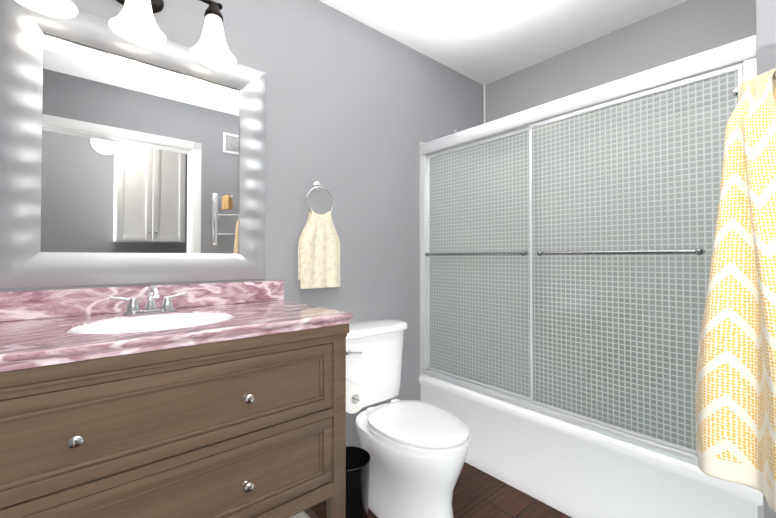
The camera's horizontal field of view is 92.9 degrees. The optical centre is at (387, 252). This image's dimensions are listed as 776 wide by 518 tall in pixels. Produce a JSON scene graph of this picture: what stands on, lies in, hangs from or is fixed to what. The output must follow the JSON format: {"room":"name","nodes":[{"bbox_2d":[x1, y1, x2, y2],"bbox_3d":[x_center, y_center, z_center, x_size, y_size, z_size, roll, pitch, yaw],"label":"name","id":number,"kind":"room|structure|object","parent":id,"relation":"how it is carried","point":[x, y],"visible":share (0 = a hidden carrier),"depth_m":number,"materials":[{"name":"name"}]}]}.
{"room":"bathroom","nodes":[
{"label":"bathroom","id":0,"kind":"room"},
{"bbox_2d":[0,0,419,447],"bbox_3d":[-0.757,-0.068,1.592,2.420,2.440,0.120,1,-1,-41],"label":"wall","id":1,"kind":"structure","parent":0,"point":[342,117],"depth_m":1.95,"materials":[{"name":"grey paint"}]},
{"bbox_2d":[15,0,78,17],"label":"sconce","id":2,"kind":"object","parent":1,"relation":"attached to","point":[53,8],"depth_m":1.16,"materials":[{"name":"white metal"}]},
{"bbox_2d":[0,0,265,288],"bbox_3d":[-0.877,-0.353,1.391,0.850,0.935,0.034,1,-1,-41],"label":"mirror","id":3,"kind":"object","parent":1,"relation":"attached to","point":[123,161],"visible":1,"depth_m":1.32,"materials":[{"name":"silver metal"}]},
{"bbox_2d":[108,0,166,45],"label":"sconce","id":4,"kind":"object","parent":1,"relation":"attached to","point":[133,21],"depth_m":1.28,"materials":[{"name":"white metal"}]},
{"bbox_2d":[189,0,236,67],"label":"sconce","id":5,"kind":"object","parent":1,"relation":"attached to","point":[212,50],"depth_m":1.40,"materials":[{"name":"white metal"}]},
{"bbox_2d":[306,181,333,212],"bbox_3d":[-0.345,-0.265,1.839,0.156,0.188,0.044,1,-1,-41],"label":"towel ring","id":6,"kind":"object","parent":1,"relation":"attached to","point":[317,185],"visible":0.92,"depth_m":1.84,"materials":[{"name":"silver metal"}]},
{"bbox_2d":[298,209,339,288],"bbox_3d":[-0.334,-0.018,1.822,0.224,0.385,0.055,1,-1,-41],"label":"hand towel","id":7,"kind":"object","parent":6,"relation":"hanging from","point":[319,254],"visible":1,"depth_m":1.80,"materials":[{"name":"beige fabric"}]},
{"bbox_2d":[310,462,571,517],"bbox_3d":[0.666,1.162,0.541,3.240,0.050,3.540,1,-1,-41],"label":"floor","id":8,"kind":"structure","parent":0,"point":[477,493],"depth_m":1.70,"materials":[{"name":"brown wood"}]},
{"bbox_2d":[0,323,348,517],"bbox_3d":[-0.725,0.696,1.142,1.100,0.896,0.579,1,-1,-41],"label":"bathroom vanity","id":9,"kind":"object","parent":8,"relation":"on","point":[252,427],"visible":0.94,"depth_m":0.98,"materials":[{"name":"brown wood"}]},
{"bbox_2d":[0,280,352,371],"bbox_3d":[-0.730,0.184,1.157,1.114,0.127,0.568,1,-1,-41],"label":"countertop","id":10,"kind":"structure","parent":9,"relation":"on","point":[36,326],"depth_m":1.16,"materials":[{"name":"pink stone"}]},
{"bbox_2d":[110,285,187,314],"bbox_3d":[-0.819,0.165,1.284,0.235,0.099,0.153,1,-1,-41],"label":"faucet","id":11,"kind":"object","parent":10,"relation":"on","point":[133,307],"visible":1,"depth_m":1.30,"materials":[{"name":"silver metal"}]},
{"bbox_2d":[67,313,233,333],"bbox_3d":[-0.710,0.302,1.147,0.440,0.172,0.348,1,-1,-41],"label":"sink basin","id":12,"kind":"object","parent":10,"relation":"in","point":[152,323],"visible":0.15,"depth_m":1.27,"materials":[{"name":"white ceramic"}]},
{"bbox_2d":[290,511,309,517],"bbox_3d":[-0.469,0.983,1.323,0.290,0.098,0.340,1,-1,-41],"label":"towel","id":13,"kind":"object","parent":9,"relation":"in","point":[302,514],"depth_m":1.31,"materials":[{"name":"white fabric"}]},
{"bbox_2d":[346,379,365,413],"bbox_3d":[-0.183,0.571,1.469,0.164,0.121,0.170,1,-1,-41],"label":"toilet paper roll","id":14,"kind":"object","parent":9,"relation":"attached to","point":[355,397],"visible":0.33,"depth_m":1.45,"materials":[{"name":"white paper"}]},
{"bbox_2d":[346,446,370,517],"bbox_3d":[-0.165,0.996,1.511,0.186,0.308,0.186,1,-1,-41],"label":"waste bin","id":15,"kind":"object","parent":8,"relation":"on","point":[357,474],"visible":0.6,"depth_m":1.45,"materials":[{"name":"black"}]},
{"bbox_2d":[346,319,470,517],"bbox_3d":[0.050,0.761,1.698,0.488,0.784,0.737,1,-1,-41],"label":"toilet","id":16,"kind":"object","parent":8,"relation":"on","point":[417,450],"visible":0.92,"depth_m":1.55,"materials":[{"name":"white ceramic"}]},
{"bbox_2d":[419,374,763,517],"bbox_3d":[0.956,0.958,1.964,0.708,0.399,1.516,1,-1,-41],"label":"bathtub","id":17,"kind":"object","parent":8,"relation":"on","point":[570,469],"visible":0.56,"depth_m":1.58,"materials":[{"name":"white ceramic"}]},
{"bbox_2d":[419,52,483,142],"bbox_3d":[0.473,-0.987,2.659,0.820,0.570,0.120,1,-1,-41],"label":"wall","id":18,"kind":"structure","parent":0,"point":[451,100],"depth_m":2.51,"materials":[{"name":"grey paint"}]},
{"bbox_2d":[420,142,423,400],"bbox_3d":[0.473,0.233,2.641,0.820,1.870,0.120,1,-1,-41],"label":"wall tile","id":19,"kind":"structure","parent":18,"relation":"attached to","point":[420,270],"depth_m":2.33,"materials":[{"name":"white tile"}]},
{"bbox_2d":[319,0,687,84],"bbox_3d":[0.666,-1.333,0.579,3.240,0.060,3.540,1,-1,-41],"label":"ceiling","id":20,"kind":"structure","parent":0,"point":[484,42],"depth_m":2.08,"materials":[{"name":"white paint"}]},
{"bbox_2d":[485,0,756,122],"bbox_3d":[1.419,-0.995,2.093,0.120,0.570,1.970,1,-1,-41],"label":"wall","id":21,"kind":"structure","parent":0,"point":[688,28],"depth_m":2.08,"materials":[{"name":"grey paint"}]},
{"bbox_2d":[484,85,484,122],"bbox_3d":[0.732,-0.259,2.786,0.012,2.019,0.012,1,-1,-41],"label":"trim","id":22,"kind":"structure","parent":21,"relation":"attached to","point":[484,103],"depth_m":2.79,"materials":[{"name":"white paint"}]},
{"bbox_2d":[756,0,775,517],"bbox_3d":[1.598,-0.073,1.232,0.710,2.440,0.450,1,-1,-41],"label":"wall","id":23,"kind":"structure","parent":0,"point":[766,31],"depth_m":1.16,"materials":[{"name":"grey paint"}]},
{"bbox_2d":[420,35,756,464],"bbox_3d":[0.702,0.030,1.761,0.108,1.448,1.517,1,-1,-41],"label":"shower door","id":24,"kind":"object","parent":23,"relation":"attached to","point":[567,242],"visible":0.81,"depth_m":1.58,"materials":[{"name":"glass"}]},
{"bbox_3d":[1.097,-0.083,0.587,0.890,2.440,0.120,1,-1,-41],"label":"wall","id":25,"kind":"structure","parent":0,"visible":0},
{"bbox_2d":[732,72,775,96],"bbox_3d":[0.871,-0.331,0.695,0.356,0.460,0.331,1,-1,-41],"label":"towel rack","id":26,"kind":"object","parent":25,"relation":"attached to","point":[735,92],"visible":0.25,"depth_m":0.82,"materials":[{"name":"silver metal"}]},
{"bbox_2d":[695,68,775,512],"bbox_3d":[0.771,0.061,0.775,0.100,0.877,0.276,0,-1,-8],"label":"bath towel","id":27,"kind":"object","parent":26,"relation":"hanging from","point":[735,402],"visible":1,"depth_m":0.78,"materials":[{"name":"yellow fabric"}]}
]}

